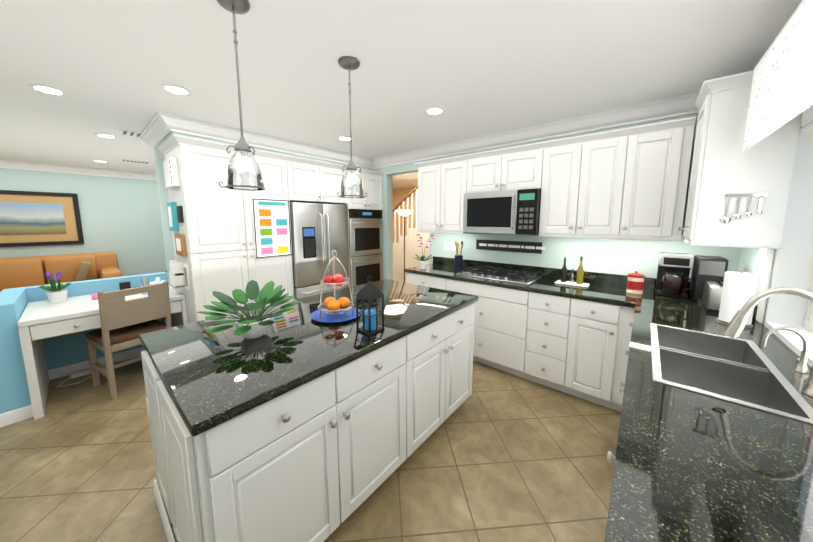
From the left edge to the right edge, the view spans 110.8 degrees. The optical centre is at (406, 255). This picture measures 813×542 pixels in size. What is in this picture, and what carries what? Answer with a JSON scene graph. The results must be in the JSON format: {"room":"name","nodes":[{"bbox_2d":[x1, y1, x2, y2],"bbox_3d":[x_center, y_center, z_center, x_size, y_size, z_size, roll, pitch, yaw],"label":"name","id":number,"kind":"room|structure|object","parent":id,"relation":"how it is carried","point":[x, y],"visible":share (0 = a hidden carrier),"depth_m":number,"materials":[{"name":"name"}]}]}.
{"room":"kitchen","nodes":[
{"label":"kitchen","id":0,"kind":"room"},
{"bbox_2d":[0,280,620,541],"bbox_3d":[-1.313,1.076,3.887,8.370,0.100,8.540,6,9,40],"label":"floor","id":1,"kind":"structure","parent":0,"point":[497,455],"depth_m":1.67,"materials":[{"name":"tile"}]},
{"bbox_2d":[17,285,187,419],"bbox_3d":[-2.779,0.790,2.676,0.801,0.765,0.973,6,9,40],"label":"desk","id":2,"kind":"object","parent":1,"relation":"on","point":[38,322],"visible":0.6,"depth_m":2.24,"materials":[{"name":"white wood"}]},
{"bbox_2d":[39,271,70,302],"bbox_3d":[-3.150,0.282,2.517,0.204,0.279,0.187,6,9,40],"label":"flower pot","id":3,"kind":"object","parent":2,"relation":"on","point":[54,294],"visible":1,"depth_m":2.49,"materials":[{"name":"white ceramic"}]},
{"bbox_2d":[91,277,164,299],"bbox_3d":[-2.729,0.302,2.756,0.540,0.182,0.500,6,9,40],"label":"supplies","id":4,"kind":"object","parent":2,"relation":"on","point":[127,285],"visible":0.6,"depth_m":2.77,"materials":[{"name":"pink"}]},
{"bbox_2d":[56,318,162,387],"bbox_3d":[-2.960,0.926,2.859,0.292,0.450,0.807,6,9,40],"label":"cable","id":5,"kind":"object","parent":1,"relation":"on","point":[80,373],"visible":0.4,"depth_m":2.69,"materials":[{"name":"white plastic"}]},
{"bbox_2d":[85,281,171,400],"bbox_3d":[-2.540,0.718,2.584,0.506,0.932,0.462,4,8,28],"label":"desk chair","id":6,"kind":"object","parent":1,"relation":"on","point":[125,324],"visible":0.81,"depth_m":2.43,"materials":[{"name":"brown wood"}]},
{"bbox_2d":[162,135,293,322],"bbox_3d":[-1.851,0.020,3.061,0.636,2.200,0.950,6,9,40],"label":"tall cabinet","id":7,"kind":"object","parent":1,"relation":"on","point":[216,228],"depth_m":2.65,"materials":[{"name":"white wood"}]},
{"bbox_2d":[163,157,189,290],"bbox_3d":[-2.189,-0.276,2.636,0.425,1.190,0.073,6,9,40],"label":"decor","id":8,"kind":"object","parent":7,"relation":"attached to","point":[177,275],"visible":0.96,"depth_m":2.62,"materials":[{"name":"white paper"}]},
{"bbox_2d":[252,198,291,258],"bbox_3d":[-1.434,-0.287,3.010,0.014,0.620,0.390,6,9,40],"label":"sign","id":9,"kind":"object","parent":7,"relation":"attached to","point":[271,227],"visible":1,"depth_m":2.99,"materials":[{"name":"white paper"}]},
{"bbox_2d":[141,330,416,541],"bbox_3d":[-0.655,0.874,1.575,0.960,0.868,1.020,6,9,40],"label":"base cabinet","id":10,"kind":"object","parent":1,"relation":"on","point":[321,458],"depth_m":1.13,"materials":[{"name":"white wood"}]},
{"bbox_2d":[139,279,478,436],"bbox_3d":[-0.410,0.384,1.821,1.010,0.040,1.830,6,9,40],"label":"countertop","id":11,"kind":"structure","parent":10,"relation":"on","point":[210,380],"depth_m":1.29,"materials":[{"name":"stone"}]},
{"bbox_2d":[197,280,299,338],"bbox_3d":[-0.783,0.283,1.412,0.495,0.259,0.452,6,9,40],"label":"potted plant","id":12,"kind":"object","parent":11,"relation":"on","point":[254,325],"visible":1,"depth_m":1.39,"materials":[{"name":"green plant"}]},
{"bbox_2d":[310,250,360,322],"bbox_3d":[-0.431,0.172,1.700,0.304,0.408,0.304,6,9,40],"label":"fruit basket","id":13,"kind":"object","parent":11,"relation":"on","point":[341,309],"visible":0.98,"depth_m":1.67,"materials":[{"name":"blue"}]},
{"bbox_2d":[356,276,384,335],"bbox_3d":[-0.192,0.254,1.480,0.108,0.298,0.108,6,9,40],"label":"candle lantern","id":14,"kind":"object","parent":11,"relation":"on","point":[369,291],"visible":0.98,"depth_m":1.46,"materials":[{"name":"black metal"}]},
{"bbox_2d":[290,202,348,299],"bbox_3d":[-1.251,0.185,3.711,0.710,1.688,0.768,6,9,40],"label":"refrigerator","id":15,"kind":"object","parent":1,"relation":"on","point":[319,233],"visible":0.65,"depth_m":3.40,"materials":[{"name":"silver metal"}]},
{"bbox_2d":[395,210,413,281],"bbox_3d":[-0.042,-0.055,5.700,0.380,1.700,0.380,6,9,40],"label":"torchiere floor lamp","id":16,"kind":"object","parent":1,"relation":"on","point":[404,213],"visible":0.71,"depth_m":5.57,"materials":[{"name":"brown metal"}]},
{"bbox_2d":[393,186,429,281],"bbox_3d":[0.429,-1.047,6.892,3.670,3.378,1.001,6,9,40],"label":"staircase","id":17,"kind":"structure","parent":1,"relation":"on","point":[412,244],"depth_m":6.66,"materials":[{"name":"brown"}]},
{"bbox_2d":[406,272,445,289],"bbox_3d":[0.411,0.635,3.513,0.570,0.868,0.628,6,9,40],"label":"base cabinet","id":18,"kind":"object","parent":1,"relation":"on","point":[423,280],"depth_m":3.21,"materials":[{"name":"white wood"}]},
{"bbox_2d":[417,303,474,447],"bbox_3d":[-0.118,0.796,2.203,0.960,0.868,0.880,6,9,40],"label":"base cabinet","id":19,"kind":"object","parent":1,"relation":"on","point":[445,345],"depth_m":1.89,"materials":[{"name":"white wood"}]},
{"bbox_2d":[446,279,529,378],"bbox_3d":[0.934,0.689,3.073,0.920,0.868,0.628,6,9,40],"label":"base cabinet","id":20,"kind":"object","parent":1,"relation":"on","point":[501,314],"depth_m":2.70,"materials":[{"name":"white wood"}]},
{"bbox_2d":[526,292,581,395],"bbox_3d":[1.433,0.741,2.652,0.390,0.868,0.628,6,9,40],"label":"base cabinet","id":21,"kind":"object","parent":1,"relation":"on","point":[575,347],"depth_m":2.40,"materials":[{"name":"white wood"}]},
{"bbox_2d":[574,300,621,409],"bbox_3d":[1.657,0.764,2.463,0.318,0.868,0.628,6,9,40],"label":"base cabinet","id":22,"kind":"object","parent":1,"relation":"on","point":[599,323],"depth_m":2.19,"materials":[{"name":"white wood"}]},
{"bbox_2d":[607,323,632,461],"bbox_3d":[1.091,0.944,1.009,0.586,0.868,2.376,6,9,40],"label":"base cabinet","id":23,"kind":"object","parent":1,"relation":"on","point":[610,457],"visible":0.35,"depth_m":0.84,"materials":[{"name":"white wood"}]},
{"bbox_2d":[614,306,634,411],"bbox_3d":[2.004,0.800,2.171,0.708,0.868,0.628,6,9,40],"label":"base cabinet","id":24,"kind":"object","parent":1,"relation":"on","point":[624,333],"depth_m":2.10,"materials":[{"name":"white wood"}]},
{"bbox_2d":[404,256,812,541],"bbox_3d":[0.456,0.330,1.871,2.758,0.135,2.998,6,9,40],"label":"countertop","id":25,"kind":"structure","parent":24,"relation":"on","point":[690,466],"depth_m":0.73,"materials":[{"name":"stone"}]},
{"bbox_2d":[413,234,434,268],"bbox_3d":[0.201,-0.043,3.406,0.299,0.416,0.242,6,9,40],"label":"orchid plant","id":26,"kind":"object","parent":25,"relation":"on","point":[422,262],"visible":1,"depth_m":3.40,"materials":[{"name":"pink plant"}]},
{"bbox_2d":[454,240,462,268],"bbox_3d":[0.643,-0.010,3.435,0.104,0.344,0.123,6,9,40],"label":"utensil crock","id":27,"kind":"object","parent":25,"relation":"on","point":[458,261],"visible":1,"depth_m":3.40,"materials":[{"name":"blue ceramic"}]},
{"bbox_2d":[456,266,541,284],"bbox_3d":[0.973,0.196,2.981,0.760,0.046,0.470,6,9,40],"label":"gas cooktop","id":28,"kind":"object","parent":25,"relation":"in","point":[518,276],"visible":1,"depth_m":2.89,"materials":[{"name":"silver metal"}]},
{"bbox_2d":[555,256,589,286],"bbox_3d":[1.527,0.137,2.572,0.260,0.264,0.140,6,9,40],"label":"tray","id":29,"kind":"object","parent":25,"relation":"on","point":[580,276],"visible":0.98,"depth_m":2.55,"materials":[{"name":"white ceramic"}]},
{"bbox_2d":[626,271,644,293],"bbox_3d":[1.857,0.217,2.273,0.108,0.178,0.108,6,9,40],"label":"canister","id":30,"kind":"object","parent":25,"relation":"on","point":[635,282],"visible":1,"depth_m":2.24,"materials":[{"name":"red ceramic"}]},
{"bbox_2d":[655,252,693,298],"bbox_3d":[2.059,0.155,2.151,0.196,0.330,0.211,6,9,40],"label":"coffee maker","id":31,"kind":"object","parent":25,"relation":"on","point":[673,278],"visible":1,"depth_m":2.10,"materials":[{"name":"black plastic"}]},
{"bbox_2d":[689,255,728,302],"bbox_3d":[2.198,0.174,2.042,0.150,0.320,0.240,6,9,40],"label":"espresso machine","id":32,"kind":"object","parent":25,"relation":"on","point":[709,268],"visible":0.73,"depth_m":2.00,"materials":[{"name":"black"}]},
{"bbox_2d":[702,281,722,313],"bbox_3d":[2.069,0.275,1.832,0.164,0.172,0.244,6,9,40],"label":"toaster","id":33,"kind":"object","parent":25,"relation":"on","point":[712,295],"visible":0.42,"depth_m":1.79,"materials":[{"name":"silver metal"}]},
{"bbox_2d":[650,323,812,424],"bbox_3d":[1.294,0.543,1.209,0.376,0.214,0.756,6,9,40],"label":"sink","id":34,"kind":"object","parent":25,"relation":"in","point":[744,372],"visible":0.46,"depth_m":1.19,"materials":[{"name":"silver metal"}]},
{"bbox_2d":[716,264,758,327],"bbox_3d":[1.867,0.220,1.577,0.140,0.343,0.138,6,9,40],"label":"paper towel holder","id":35,"kind":"object","parent":25,"relation":"on","point":[739,290],"visible":0.67,"depth_m":1.55,"materials":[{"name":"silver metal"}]},
{"bbox_2d":[722,287,812,396],"bbox_3d":[1.357,0.281,1.036,0.273,0.355,0.373,6,9,40],"label":"kitchen faucet","id":36,"kind":"object","parent":25,"relation":"on","point":[734,328],"visible":1,"depth_m":1.02,"materials":[{"name":"silver metal"}]},
{"bbox_3d":[-4.159,0.962,4.351,3.175,0.012,5.340,6,9,40],"label":"floor carpet","id":37,"kind":"object","parent":1,"relation":"on","visible":0},
{"bbox_2d":[0,252,122,291],"bbox_3d":[-5.706,0.523,4.107,0.980,0.920,2.150,6,9,40],"label":"sofa","id":38,"kind":"object","parent":37,"relation":"on","point":[18,272],"visible":0.44,"depth_m":4.40,"materials":[{"name":"brown leather"}]},
{"bbox_2d":[0,0,801,188],"bbox_3d":[-1.313,-1.405,3.581,8.370,0.100,8.540,6,9,40],"label":"ceiling","id":39,"kind":"structure","parent":0,"point":[475,68],"depth_m":1.64,"materials":[{"name":"white paint"}]},
{"bbox_2d":[28,84,67,95],"bbox_3d":[-2.502,-1.152,1.959,0.174,0.004,0.174,-1,7,-5],"label":"recessed light","id":40,"kind":"object","parent":39,"relation":"in","point":[41,88],"depth_m":1.96,"materials":[{"name":"white"}]},
{"bbox_2d":[94,134,117,138],"bbox_3d":[-3.242,-1.284,3.026,0.174,0.004,0.174,-1,7,-5],"label":"recessed light","id":41,"kind":"object","parent":39,"relation":"in","point":[100,135],"depth_m":3.04,"materials":[{"name":"white"}]},
{"bbox_2d":[118,129,140,136],"bbox_3d":[-2.808,-1.280,3.012,0.200,0.008,0.400,6,9,40],"label":"ceiling vent","id":42,"kind":"object","parent":39,"relation":"in","point":[129,133],"depth_m":2.91,"materials":[{"name":"white metal"}]},
{"bbox_2d":[119,159,150,163],"bbox_3d":[-4.179,-1.442,4.323,0.180,0.008,0.340,6,9,40],"label":"ceiling vent","id":43,"kind":"object","parent":39,"relation":"in","point":[126,160],"depth_m":4.31,"materials":[{"name":"white metal"}]},
{"bbox_2d":[160,84,191,95],"bbox_3d":[-1.608,-1.152,1.961,0.174,0.004,0.174,4,8,31],"label":"recessed light","id":44,"kind":"object","parent":39,"relation":"in","point":[175,90],"depth_m":1.96,"materials":[{"name":"white"}]},
{"bbox_2d":[217,0,264,191],"bbox_3d":[-0.722,-0.673,1.194,0.177,0.768,0.181,6,9,40],"label":"pendant light","id":45,"kind":"object","parent":39,"relation":"hanging from","point":[242,146],"visible":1,"depth_m":1.21,"materials":[{"name":"grey metal"}]},
{"bbox_2d":[337,136,352,140],"bbox_3d":[-0.682,-1.296,3.121,0.174,0.004,0.174,4,8,31],"label":"recessed light","id":46,"kind":"object","parent":39,"relation":"in","point":[343,138],"depth_m":3.11,"materials":[{"name":"white"}]},
{"bbox_2d":[337,56,366,198],"bbox_3d":[-0.333,-0.729,1.648,0.177,0.768,0.181,6,9,40],"label":"pendant light","id":47,"kind":"object","parent":39,"relation":"hanging from","point":[349,63],"visible":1,"depth_m":1.66,"materials":[{"name":"grey metal"}]},
{"bbox_2d":[424,107,444,114],"bbox_3d":[0.234,-1.199,2.336,0.174,0.004,0.174,4,8,31],"label":"recessed light","id":48,"kind":"object","parent":39,"relation":"in","point":[432,110],"depth_m":2.34,"materials":[{"name":"white"}]},
{"bbox_2d":[392,172,417,242],"bbox_3d":[-0.406,-0.260,4.511,1.900,2.400,0.004,6,9,40],"label":"wall","id":49,"kind":"structure","parent":0,"point":[399,196],"depth_m":4.14,"materials":[{"name":"beige"}]},
{"bbox_2d":[0,112,812,413],"bbox_3d":[-2.270,-0.026,2.614,8.370,2.400,5.580,6,9,40],"label":"wall","id":50,"kind":"structure","parent":0,"point":[125,221],"depth_m":3.12,"materials":[{"name":"teal"}]},
{"bbox_2d":[0,405,33,426],"bbox_3d":[-3.449,1.277,1.466,0.014,0.095,1.834,6,9,40],"label":"baseboard","id":51,"kind":"structure","parent":50,"relation":"attached to","point":[15,416],"depth_m":2.09,"materials":[{"name":"white wood"}]},
{"bbox_2d":[0,190,83,246],"bbox_3d":[-6.008,-0.570,4.409,0.035,0.860,1.160,6,9,40],"label":"picture frame","id":52,"kind":"object","parent":50,"relation":"attached to","point":[29,218],"visible":0.92,"depth_m":4.51,"materials":[{"name":"black"}]},
{"bbox_2d":[0,159,156,179],"bbox_3d":[-5.331,-1.477,5.052,0.102,0.118,5.340,6,9,40],"label":"crown molding","id":53,"kind":"structure","parent":50,"relation":"attached to","point":[11,164],"depth_m":4.71,"materials":[{"name":"white wood"}]},
{"bbox_2d":[48,347,144,379],"bbox_3d":[-3.081,1.091,2.970,0.014,0.095,0.980,6,9,40],"label":"baseboard","id":54,"kind":"structure","parent":50,"relation":"attached to","point":[60,372],"depth_m":2.81,"materials":[{"name":"white wood"}]},
{"bbox_2d":[138,119,170,147],"bbox_3d":[-2.471,-1.192,2.746,0.870,0.118,0.102,6,9,40],"label":"crown molding","id":55,"kind":"structure","parent":50,"relation":"attached to","point":[151,138],"depth_m":2.81,"materials":[{"name":"white wood"}]},
{"bbox_2d":[152,111,371,167],"bbox_3d":[-1.333,-1.259,3.285,0.102,0.118,2.402,6,9,40],"label":"crown molding","id":56,"kind":"structure","parent":50,"relation":"attached to","point":[158,129],"depth_m":2.88,"materials":[{"name":"white wood"}]},
{"bbox_2d":[290,156,353,205],"bbox_3d":[-1.272,-0.918,3.633,0.636,0.480,0.880,6,9,40],"label":"upper cabinet","id":57,"kind":"object","parent":50,"relation":"attached to","point":[311,181],"depth_m":3.38,"materials":[{"name":"white wood"}]},
{"bbox_2d":[348,168,382,209],"bbox_3d":[-0.833,-0.946,4.150,0.636,0.550,0.716,6,9,40],"label":"upper cabinet","id":58,"kind":"object","parent":50,"relation":"attached to","point":[371,180],"depth_m":4.03,"materials":[{"name":"white wood"}]},
{"bbox_2d":[348,209,382,286],"bbox_3d":[-0.766,-0.051,4.246,0.664,1.244,0.610,6,9,40],"label":"wall oven","id":59,"kind":"object","parent":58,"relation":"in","point":[366,241],"visible":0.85,"depth_m":4.02,"materials":[{"name":"silver metal"}]},
{"bbox_2d":[417,155,465,231],"bbox_3d":[0.514,-0.721,3.444,0.680,0.825,0.348,6,9,40],"label":"upper cabinet","id":60,"kind":"object","parent":50,"relation":"attached to","point":[441,182],"depth_m":3.30,"materials":[{"name":"white wood"}]},
{"bbox_2d":[444,242,448,250],"bbox_3d":[0.533,-0.121,3.727,0.070,0.115,0.007,6,9,40],"label":"wall outlet","id":61,"kind":"object","parent":50,"relation":"attached to","point":[446,244],"depth_m":3.72,"materials":[{"name":"white plastic"}]},
{"bbox_2d":[452,242,455,250],"bbox_3d":[0.624,-0.111,3.650,0.070,0.115,0.007,6,9,40],"label":"wall outlet","id":62,"kind":"object","parent":50,"relation":"attached to","point":[453,244],"depth_m":3.65,"materials":[{"name":"white plastic"}]},
{"bbox_2d":[466,141,545,192],"bbox_3d":[1.067,-0.869,2.953,0.770,0.410,0.348,6,9,40],"label":"upper cabinet","id":63,"kind":"object","parent":50,"relation":"attached to","point":[517,167],"depth_m":2.79,"materials":[{"name":"white wood"}]},
{"bbox_2d":[463,188,540,235],"bbox_3d":[1.030,-0.441,2.962,0.762,0.433,0.460,6,9,40],"label":"microwave","id":64,"kind":"object","parent":63,"relation":"attached to","point":[512,212],"visible":1,"depth_m":2.78,"materials":[{"name":"silver metal"}]},
{"bbox_2d":[476,239,544,253],"bbox_3d":[1.157,-0.102,3.191,0.784,0.120,0.014,6,9,40],"label":"wall sign","id":65,"kind":"object","parent":50,"relation":"attached to","point":[520,246],"visible":1,"depth_m":3.17,"materials":[{"name":"black"}]},
{"bbox_2d":[370,92,699,168],"bbox_3d":[0.861,-1.233,3.076,3.720,0.118,0.102,6,9,40],"label":"crown molding","id":66,"kind":"structure","parent":50,"relation":"attached to","point":[681,105],"depth_m":2.58,"materials":[{"name":"white wood"}]},
{"bbox_2d":[539,125,641,235],"bbox_3d":[1.616,-0.606,2.516,0.670,0.825,0.348,6,9,40],"label":"upper cabinet","id":67,"kind":"object","parent":50,"relation":"attached to","point":[628,183],"depth_m":2.35,"materials":[{"name":"white wood"}]},
{"bbox_2d":[630,116,695,239],"bbox_3d":[1.940,-0.573,2.243,0.420,0.825,0.348,6,9,40],"label":"upper cabinet","id":68,"kind":"object","parent":50,"relation":"attached to","point":[664,153],"depth_m":2.06,"materials":[{"name":"white wood"}]},
{"bbox_2d":[678,70,801,248],"bbox_3d":[2.069,-0.541,1.824,0.376,0.925,0.819,6,9,40],"label":"upper cabinet","id":69,"kind":"object","parent":50,"relation":"attached to","point":[736,196],"visible":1,"depth_m":1.55,"materials":[{"name":"white wood"}]},
{"bbox_2d":[742,0,812,151],"bbox_3d":[1.283,-0.668,0.732,0.185,0.415,1.810,6,9,40],"label":"window shade","id":70,"kind":"object","parent":50,"relation":"attached to","point":[781,94],"visible":1,"depth_m":1.09,"materials":[{"name":"white fabric"}]},
{"bbox_2d":[756,105,812,365],"bbox_3d":[1.530,-0.072,0.806,0.211,1.115,1.880,6,9,40],"label":"window","id":71,"kind":"structure","parent":50,"relation":"in","point":[793,264],"depth_m":1.47,"materials":[{"name":"white"}]}
]}

